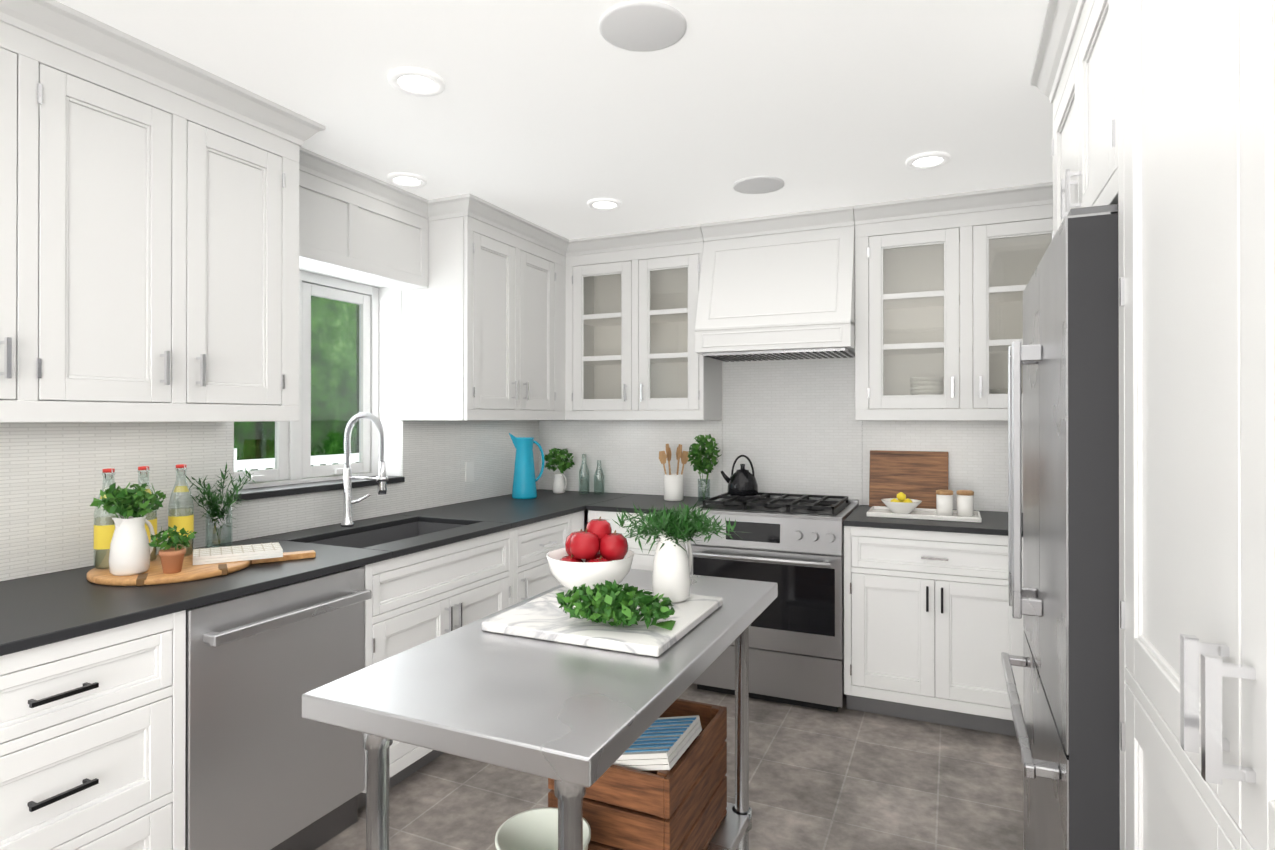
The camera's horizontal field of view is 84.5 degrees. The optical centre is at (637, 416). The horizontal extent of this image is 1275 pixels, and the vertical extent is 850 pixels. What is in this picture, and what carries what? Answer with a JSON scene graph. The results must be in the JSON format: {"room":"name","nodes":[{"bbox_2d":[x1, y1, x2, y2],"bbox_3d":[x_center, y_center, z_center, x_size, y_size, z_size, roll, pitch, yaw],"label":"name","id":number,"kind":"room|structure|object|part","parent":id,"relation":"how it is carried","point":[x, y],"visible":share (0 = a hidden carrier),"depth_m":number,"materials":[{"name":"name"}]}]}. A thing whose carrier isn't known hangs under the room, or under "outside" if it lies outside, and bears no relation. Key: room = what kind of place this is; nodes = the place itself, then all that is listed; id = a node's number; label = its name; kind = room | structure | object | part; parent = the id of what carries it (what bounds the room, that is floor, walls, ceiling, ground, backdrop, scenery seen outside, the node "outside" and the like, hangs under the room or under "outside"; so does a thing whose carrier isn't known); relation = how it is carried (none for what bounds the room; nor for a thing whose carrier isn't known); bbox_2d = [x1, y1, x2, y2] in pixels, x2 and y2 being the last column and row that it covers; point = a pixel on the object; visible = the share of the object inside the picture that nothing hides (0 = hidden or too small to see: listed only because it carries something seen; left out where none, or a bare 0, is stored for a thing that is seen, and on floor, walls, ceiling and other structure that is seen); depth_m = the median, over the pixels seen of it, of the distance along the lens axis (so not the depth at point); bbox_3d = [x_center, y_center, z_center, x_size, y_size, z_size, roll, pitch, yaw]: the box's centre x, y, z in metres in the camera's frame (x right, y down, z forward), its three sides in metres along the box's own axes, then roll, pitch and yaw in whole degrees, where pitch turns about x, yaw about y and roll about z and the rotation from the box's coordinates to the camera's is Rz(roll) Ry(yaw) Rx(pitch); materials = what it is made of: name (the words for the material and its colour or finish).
{"room":"kitchen","nodes":[
{"label":"kitchen","id":0,"kind":"room"},
{"bbox_2d":[299,267,436,475],"bbox_3d":[-2.007,0.172,2.076,0.280,2.450,6.520,0,0,24],"label":"wall","id":1,"kind":"structure","parent":0,"point":[390,322],"depth_m":3.57,"materials":[{"name":"white paint"}]},
{"bbox_2d":[0,0,47,422],"bbox_3d":[-1.802,-0.518,1.685,0.410,1.068,0.421,0,0,24],"label":"upper cabinet","id":2,"kind":"object","parent":1,"relation":"attached to","point":[23,23],"depth_m":1.76,"materials":[{"name":"white wood"}]},
{"bbox_2d":[48,0,307,421],"bbox_3d":[-1.564,-0.517,2.215,0.410,1.068,0.827,0,0,24],"label":"upper cabinet","id":3,"kind":"object","parent":1,"relation":"attached to","point":[170,224],"depth_m":2.08,"materials":[{"name":"white wood"}]},
{"bbox_2d":[234,270,378,489],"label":"window","id":4,"kind":"structure","parent":1,"relation":"in","point":[292,452],"depth_m":3.33,"materials":[{"name":"white"}]},
{"bbox_2d":[234,476,404,500],"bbox_3d":[-1.432,0.316,3.149,0.170,0.027,0.906,0,0,24],"label":"window sill","id":5,"kind":"structure","parent":1,"relation":"attached to","point":[277,491],"depth_m":3.01,"materials":[{"name":"grey"}]},
{"bbox_2d":[308,521,464,547],"bbox_3d":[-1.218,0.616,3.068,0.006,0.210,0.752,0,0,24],"label":"sink","id":6,"kind":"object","parent":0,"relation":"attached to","point":[398,534],"depth_m":3.10,"materials":[{"name":"grey metal"}]},
{"bbox_2d":[380,528,475,603],"bbox_3d":[-0.857,0.615,2.906,0.006,0.210,0.752,0,0,24],"label":"drawer front","id":7,"kind":"structure","parent":0,"relation":"attached to","point":[425,565],"depth_m":2.71,"materials":[{"name":"white wood"}]},
{"bbox_2d":[56,0,1052,238],"bbox_3d":[-0.265,-1.085,1.297,4.020,0.060,6.520,0,0,24],"label":"ceiling","id":8,"kind":"structure","parent":0,"point":[555,116],"depth_m":2.30,"materials":[{"name":"white paint"}]},
{"bbox_2d":[387,172,426,187],"bbox_3d":[-1.020,-1.043,3.106,0.170,0.012,0.170,0,0,24],"label":"recessed light","id":9,"kind":"object","parent":8,"relation":"in","point":[406,180],"visible":1,"depth_m":3.10,"materials":[{"name":"white paint"}]},
{"bbox_2d":[388,67,444,96],"bbox_3d":[-0.692,-1.046,2.201,0.170,0.012,0.170,0,0,24],"label":"recessed light","id":10,"kind":"object","parent":8,"relation":"in","point":[414,81],"visible":0.98,"depth_m":2.19,"materials":[{"name":"white paint"}]},
{"bbox_2d":[587,198,621,210],"bbox_3d":[-0.162,-1.042,3.454,0.170,0.012,0.170,0,0,24],"label":"recessed light","id":11,"kind":"object","parent":8,"relation":"in","point":[605,204],"visible":0.98,"depth_m":3.44,"materials":[{"name":"white paint"}]},
{"bbox_2d":[599,0,686,51],"bbox_3d":[0.015,-1.048,1.895,0.236,0.010,0.236,0,0,24],"label":"ceiling speaker","id":12,"kind":"object","parent":8,"relation":"attached to","point":[642,25],"visible":1,"depth_m":1.88,"materials":[{"name":"white plastic"}]},
{"bbox_2d":[733,176,783,193],"bbox_3d":[0.548,-1.044,3.179,0.230,0.010,0.230,0,0,24],"label":"ceiling speaker","id":13,"kind":"object","parent":8,"relation":"attached to","point":[758,184],"visible":0.96,"depth_m":3.16,"materials":[{"name":"white plastic"}]},
{"bbox_2d":[906,151,950,168],"bbox_3d":[1.187,-1.044,2.870,0.170,0.012,0.170,0,0,24],"label":"recessed light","id":14,"kind":"object","parent":8,"relation":"in","point":[930,160],"visible":0.96,"depth_m":2.86,"materials":[{"name":"white paint"}]},
{"bbox_2d":[315,684,1023,849],"bbox_3d":[-0.265,1.425,1.289,4.020,0.060,6.520,0,0,24],"label":"floor","id":15,"kind":"structure","parent":0,"point":[843,778],"depth_m":2.62,"materials":[{"name":"tile"}]},
{"bbox_2d":[0,616,171,849],"bbox_3d":[-1.632,0.952,1.712,0.695,0.889,0.613,0,0,24],"label":"base cabinet","id":16,"kind":"object","parent":15,"relation":"on","point":[162,716],"depth_m":1.65,"materials":[{"name":"white wood"}]},
{"bbox_2d":[172,564,379,849],"bbox_3d":[-1.368,0.954,2.269,0.679,0.888,0.685,0,0,24],"label":"base cabinet","id":17,"kind":"object","parent":15,"relation":"on","point":[249,772],"depth_m":2.06,"materials":[{"name":"white"}]},
{"bbox_2d":[0,536,395,659],"bbox_3d":[-1.675,0.494,1.597,0.712,0.025,2.319,0,0,24],"label":"countertop","id":18,"kind":"structure","parent":17,"relation":"on","point":[45,609],"depth_m":1.91,"materials":[{"name":"grey stone"}]},
{"bbox_2d":[87,550,315,585],"bbox_3d":[-1.412,0.472,2.253,0.460,0.020,0.561,0,0,24],"label":"round board","id":19,"kind":"object","parent":18,"relation":"on","point":[153,574],"visible":0.65,"depth_m":2.09,"materials":[{"name":"brown wood"}]},
{"bbox_2d":[93,468,119,568],"bbox_3d":[-1.618,0.311,2.147,0.072,0.302,0.072,0,0,12],"label":"bottle","id":20,"kind":"object","parent":19,"relation":"on","point":[104,526],"depth_m":2.12,"materials":[{"name":"beige"}]},
{"bbox_2d":[90,482,166,575],"bbox_3d":[-1.496,0.326,2.064,0.185,0.270,0.179,0,0,24],"label":"pitcher","id":21,"kind":"object","parent":19,"relation":"on","point":[131,550],"visible":0.98,"depth_m":2.03,"materials":[{"name":"white ceramic"}]},
{"bbox_2d":[136,466,156,560],"bbox_3d":[-1.580,0.311,2.245,0.072,0.302,0.071,0,0,12],"label":"bottle","id":22,"kind":"object","parent":19,"relation":"on","point":[151,517],"depth_m":2.24,"materials":[{"name":"beige"}]},
{"bbox_2d":[148,525,196,573],"bbox_3d":[-1.377,0.394,2.079,0.131,0.136,0.124,0,0,24],"label":"terracotta pot","id":23,"kind":"object","parent":19,"relation":"on","point":[172,559],"visible":1,"depth_m":2.06,"materials":[{"name":"brown"}]},
{"bbox_3d":[-1.376,0.428,2.077,0.068,0.066,0.068,0,0,24],"label":"pot","id":24,"kind":"part","parent":23,"relation":"part of","materials":[{"name":"brown ceramic"}]},
{"bbox_2d":[168,464,193,555],"bbox_3d":[-1.522,0.311,2.340,0.072,0.302,0.072,0,0,12],"label":"bottle","id":25,"kind":"object","parent":19,"relation":"on","point":[180,518],"depth_m":2.32,"materials":[{"name":"beige"}]},
{"bbox_2d":[193,542,282,564],"bbox_3d":[-1.315,0.450,2.311,0.250,0.024,0.176,0,0,-32],"label":"folded towel","id":26,"kind":"object","parent":19,"relation":"on","point":[210,555],"visible":1,"depth_m":2.27,"materials":[{"name":"white fabric"}]},
{"bbox_2d":[186,462,254,547],"bbox_3d":[-1.495,0.325,2.511,0.258,0.316,0.274,0,0,24],"label":"vase","id":27,"kind":"object","parent":18,"relation":"on","point":[217,516],"visible":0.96,"depth_m":2.52,"materials":[{"name":"green"}]},
{"bbox_3d":[-1.504,0.398,2.524,0.084,0.170,0.084,0,0,24],"label":"glass","id":28,"kind":"part","parent":27,"relation":"part of","materials":[{"name":"clear glass"}]},
{"bbox_2d":[341,412,387,526],"bbox_3d":[-1.174,0.234,3.092,0.251,0.504,0.130,0,0,24],"label":"faucet","id":29,"kind":"object","parent":18,"relation":"on","point":[347,521],"depth_m":3.08,"materials":[{"name":"silver metal"}]},
{"bbox_2d":[185,566,370,849],"bbox_3d":[-1.341,0.954,2.257,0.739,0.888,0.614,0,0,24],"label":"dishwasher","id":30,"kind":"object","parent":17,"relation":"in","point":[260,774],"depth_m":2.08,"materials":[{"name":"silver metal"}]},
{"bbox_2d":[380,576,503,788],"bbox_3d":[-1.067,1.073,2.968,0.695,0.655,0.835,0,0,24],"label":"base cabinet","id":31,"kind":"object","parent":15,"relation":"on","point":[410,624],"depth_m":2.71,"materials":[{"name":"white wood"}]},
{"bbox_2d":[380,512,575,608],"bbox_3d":[-0.796,0.958,3.572,0.695,0.889,0.633,0,0,24],"label":"base cabinet","id":32,"kind":"object","parent":15,"relation":"on","point":[517,557],"depth_m":3.29,"materials":[{"name":"white wood"}]},
{"bbox_2d":[392,488,632,527],"bbox_3d":[-0.618,0.501,3.948,0.712,0.025,1.357,0,0,24],"label":"countertop","id":33,"kind":"structure","parent":32,"relation":"on","point":[547,505],"depth_m":3.70,"materials":[{"name":"grey stone"}]},
{"bbox_2d":[509,433,544,498],"bbox_3d":[-0.666,0.293,4.196,0.168,0.390,0.157,0,0,24],"label":"pitcher","id":34,"kind":"object","parent":33,"relation":"on","point":[524,483],"visible":1,"depth_m":4.15,"materials":[{"name":"teal ceramic"}]},
{"bbox_2d":[544,448,574,493],"bbox_3d":[-0.498,0.344,4.456,0.190,0.290,0.190,0,0,24],"label":"jug","id":35,"kind":"object","parent":33,"relation":"on","point":[559,484],"visible":1,"depth_m":4.43,"materials":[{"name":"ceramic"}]},
{"bbox_2d":[579,454,589,493],"bbox_3d":[-0.336,0.364,4.416,0.067,0.250,0.067,0,0,12],"label":"glass bottle","id":36,"kind":"object","parent":33,"relation":"on","point":[585,483],"depth_m":4.40,"materials":[{"name":"clear glass"}]},
{"bbox_2d":[594,460,603,494],"bbox_3d":[-0.241,0.384,4.406,0.067,0.210,0.067,0,0,12],"label":"glass bottle","id":37,"kind":"object","parent":33,"relation":"on","point":[598,475],"depth_m":4.40,"materials":[{"name":"clear glass"}]},
{"bbox_2d":[302,569,777,849],"bbox_3d":[-0.093,0.956,1.740,0.605,0.880,1.240,0,0,24],"label":"island table","id":38,"kind":"object","parent":15,"relation":"on","point":[573,721],"visible":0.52,"depth_m":1.33,"materials":[{"name":"silver metal"}]},
{"bbox_2d":[495,807,590,849],"bbox_3d":[-0.216,1.076,1.608,0.218,0.238,0.218,0,0,24],"label":"bowl","id":39,"kind":"object","parent":38,"relation":"on","point":[535,829],"visible":0.79,"depth_m":1.69,"materials":[{"name":"white ceramic"}]},
{"bbox_2d":[482,586,722,656],"bbox_3d":[-0.071,0.504,1.797,0.460,0.022,0.460,0,0,24],"label":"marble board","id":40,"kind":"object","parent":38,"relation":"on","point":[545,617],"visible":0.75,"depth_m":1.65,"materials":[{"name":"white stone"}]},
{"bbox_2d":[546,517,633,589],"bbox_3d":[-0.132,0.390,1.978,0.248,0.205,0.248,0,0,24],"label":"apple bowl","id":41,"kind":"object","parent":40,"relation":"on","point":[596,551],"visible":0.88,"depth_m":1.94,"materials":[{"name":"white ceramic"}]},
{"bbox_2d":[556,580,675,629],"bbox_3d":[-0.054,0.442,1.679,0.317,0.096,0.193,0,0,24],"label":"parsley bunch","id":42,"kind":"object","parent":40,"relation":"on","point":[608,601],"visible":1,"depth_m":1.64,"materials":[{"name":"green plant"}]},
{"bbox_2d":[613,500,748,602],"bbox_3d":[0.094,0.361,1.892,0.393,0.263,0.392,0,0,24],"label":"potted plant","id":43,"kind":"object","parent":40,"relation":"on","point":[672,531],"visible":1,"depth_m":1.85,"materials":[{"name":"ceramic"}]},
{"bbox_2d":[548,698,726,849],"bbox_3d":[0.018,1.010,1.969,0.340,0.372,0.470,0,0,24],"label":"crate","id":44,"kind":"object","parent":38,"relation":"on","point":[643,792],"visible":0.6,"depth_m":1.77,"materials":[{"name":"brown wood"}]},
{"bbox_2d":[612,715,701,770],"bbox_3d":[-0.012,0.880,1.890,0.310,0.112,0.240,0,0,24],"label":"book","id":45,"kind":"object","parent":44,"relation":"on","point":[665,741],"depth_m":1.81,"materials":[{"name":"blue paper"}]},
{"bbox_2d":[706,802,749,849],"bbox_3d":[-0.091,1.214,1.744,0.475,0.035,1.100,0,0,24],"label":"shelf","id":46,"kind":"object","parent":38,"relation":"attached to","point":[736,822],"depth_m":2.04,"materials":[{"name":"silver metal"}]},
{"bbox_2d":[576,512,583,531],"bbox_3d":[-0.656,0.959,3.882,0.695,0.889,0.234,0,0,24],"label":"base cabinet","id":47,"kind":"object","parent":15,"relation":"on","point":[579,515],"depth_m":3.80,"materials":[{"name":"white wood"}]},
{"bbox_2d":[586,509,693,683],"bbox_3d":[0.127,0.959,4.008,0.588,0.889,0.635,0,0,24],"label":"base cabinet","id":48,"kind":"object","parent":15,"relation":"on","point":[642,560],"depth_m":3.73,"materials":[{"name":"white"}]},
{"bbox_2d":[587,493,719,513],"bbox_3d":[0.123,0.501,4.002,0.591,0.025,0.652,0,0,24],"label":"countertop","id":49,"kind":"structure","parent":48,"relation":"on","point":[644,500],"depth_m":3.92,"materials":[{"name":"grey stone"}]},
{"bbox_2d":[659,444,688,500],"bbox_3d":[0.211,0.325,4.083,0.170,0.326,0.143,0,0,24],"label":"utensil crock","id":50,"kind":"object","parent":49,"relation":"on","point":[673,486],"visible":0.98,"depth_m":4.04,"materials":[{"name":"white ceramic"}]},
{"bbox_2d":[687,434,721,502],"bbox_3d":[0.372,0.292,3.970,0.192,0.390,0.184,0,0,24],"label":"potted plant","id":51,"kind":"object","parent":49,"relation":"on","point":[698,452],"visible":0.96,"depth_m":3.95,"materials":[{"name":"green plant"}]},
{"bbox_3d":[0.376,0.422,3.975,0.072,0.130,0.072,0,0,24],"label":"glass","id":52,"kind":"part","parent":51,"relation":"part of","materials":[{"name":"clear glass"}]},
{"bbox_2d":[689,492,858,711],"bbox_3d":[0.721,0.919,3.677,0.760,0.966,0.719,0,0,24],"label":"range","id":53,"kind":"object","parent":15,"relation":"on","point":[791,546],"visible":0.85,"depth_m":3.37,"materials":[{"name":"silver metal"}]},
{"bbox_2d":[721,455,757,495],"bbox_3d":[0.567,0.326,3.925,0.215,0.221,0.170,0,0,24],"label":"kettle","id":54,"kind":"object","parent":53,"relation":"on","point":[741,481],"visible":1,"depth_m":3.86,"materials":[{"name":"black metal"}]},
{"bbox_2d":[843,525,1023,736],"bbox_3d":[1.468,0.957,3.405,0.817,0.889,0.635,0,0,24],"label":"base cabinet","id":55,"kind":"object","parent":15,"relation":"on","point":[933,629],"depth_m":3.14,"materials":[{"name":"white wood"}]},
{"bbox_2d":[843,505,1022,536],"bbox_3d":[1.730,0.499,3.280,1.403,0.025,0.652,0,0,24],"label":"countertop","id":56,"kind":"structure","parent":55,"relation":"on","point":[994,523],"depth_m":3.21,"materials":[{"name":"grey stone"}]},
{"bbox_2d":[869,450,947,508],"bbox_3d":[1.435,0.337,3.722,0.390,0.300,0.063,0,0,24],"label":"cutting board","id":57,"kind":"object","parent":56,"relation":"on","point":[922,476],"visible":0.73,"depth_m":3.72,"materials":[{"name":"brown wood"}]},
{"bbox_2d":[867,489,981,522],"bbox_3d":[1.389,0.421,3.410,0.500,0.129,0.260,0,0,24],"label":"serving tray","id":58,"kind":"object","parent":56,"relation":"on","point":[900,506],"visible":1,"depth_m":3.35,"materials":[{"name":"white ceramic"}]},
{"bbox_2d":[1001,204,1119,849],"bbox_3d":[1.302,0.498,1.629,0.772,1.795,0.908,0,0,24],"label":"fridge","id":59,"kind":"object","parent":15,"relation":"on","point":[1064,600],"visible":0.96,"depth_m":1.35,"materials":[{"name":"silver metal"}]},
{"bbox_2d":[1031,0,1274,849],"bbox_3d":[0.655,0.166,0.046,0.712,2.449,4.391,0,0,24],"label":"pantry","id":60,"kind":"object","parent":15,"relation":"on","point":[1164,125],"visible":0.81,"depth_m":0.95,"materials":[{"name":"white wood"}]},
{"bbox_2d":[584,361,999,530],"bbox_3d":[0.969,0.179,4.038,4.020,2.450,0.100,0,0,24],"label":"wall","id":61,"kind":"structure","parent":0,"point":[585,517],"depth_m":4.22,"materials":[{"name":"white paint"}]},
{"bbox_2d":[552,232,603,419],"bbox_3d":[-0.565,-0.510,4.377,0.459,1.068,0.532,0,0,24],"label":"upper cabinet","id":62,"kind":"object","parent":61,"relation":"attached to","point":[577,269],"depth_m":4.19,"materials":[{"name":"white wood"}]},
{"bbox_3d":[0.024,-0.510,4.183,0.876,1.069,0.410,0,0,24],"label":"glass","id":63,"kind":"part","parent":62,"relation":"part of","materials":[{"name":"white"}]},
{"bbox_2d":[910,377,943,394],"bbox_3d":[1.472,-0.096,3.572,0.160,0.199,0.160,0,0,24],"label":"plate","id":64,"kind":"object","parent":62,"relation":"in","point":[929,383],"depth_m":3.51,"materials":[{"name":"white ceramic"}]},
{"bbox_3d":[1.621,-0.513,3.465,1.018,1.069,0.410,0,0,24],"label":"glass","id":65,"kind":"part","parent":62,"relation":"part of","materials":[{"name":"white"}]},
{"bbox_2d":[989,388,1022,408],"bbox_3d":[1.836,-0.064,3.408,0.230,0.133,0.230,0,0,24],"label":"plates","id":66,"kind":"object","parent":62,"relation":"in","point":[1001,391],"depth_m":3.37,"materials":[{"name":"white ceramic"}]},
{"bbox_2d":[694,206,854,361],"bbox_3d":[0.770,-0.682,3.794,0.800,0.728,0.508,0,0,24],"label":"range hood","id":67,"kind":"object","parent":61,"relation":"attached to","point":[778,287],"visible":0.96,"depth_m":3.62,"materials":[{"name":"white painted wood"},{"name":"stainless steel"}]},
{"bbox_2d":[539,357,1022,512],"bbox_3d":[0.922,0.136,3.997,3.463,0.936,0.009,0,0,24],"label":"backsplash","id":68,"kind":"structure","parent":61,"relation":"attached to","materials":[{"name":"white tile"}]},
{"bbox_3d":[1.340,0.168,0.572,0.100,2.450,6.520,0,0,24],"label":"wall","id":69,"kind":"structure","parent":0,"visible":0},
{"bbox_2d":[396,193,551,420],"bbox_3d":[-0.831,-0.512,3.825,0.426,1.068,0.812,0,0,24],"label":"upper cabinet","id":70,"kind":"object","parent":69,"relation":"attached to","point":[474,276],"depth_m":3.50,"materials":[{"name":"white wood"}]},
{"label":"outside","id":71,"kind":"structure","parent":0,"visible":0},
{"bbox_2d":[234,296,358,471],"bbox_3d":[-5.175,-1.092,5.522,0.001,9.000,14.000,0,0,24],"label":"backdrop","id":72,"kind":"structure","parent":71,"point":[315,410],"depth_m":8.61,"materials":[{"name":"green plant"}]}
]}

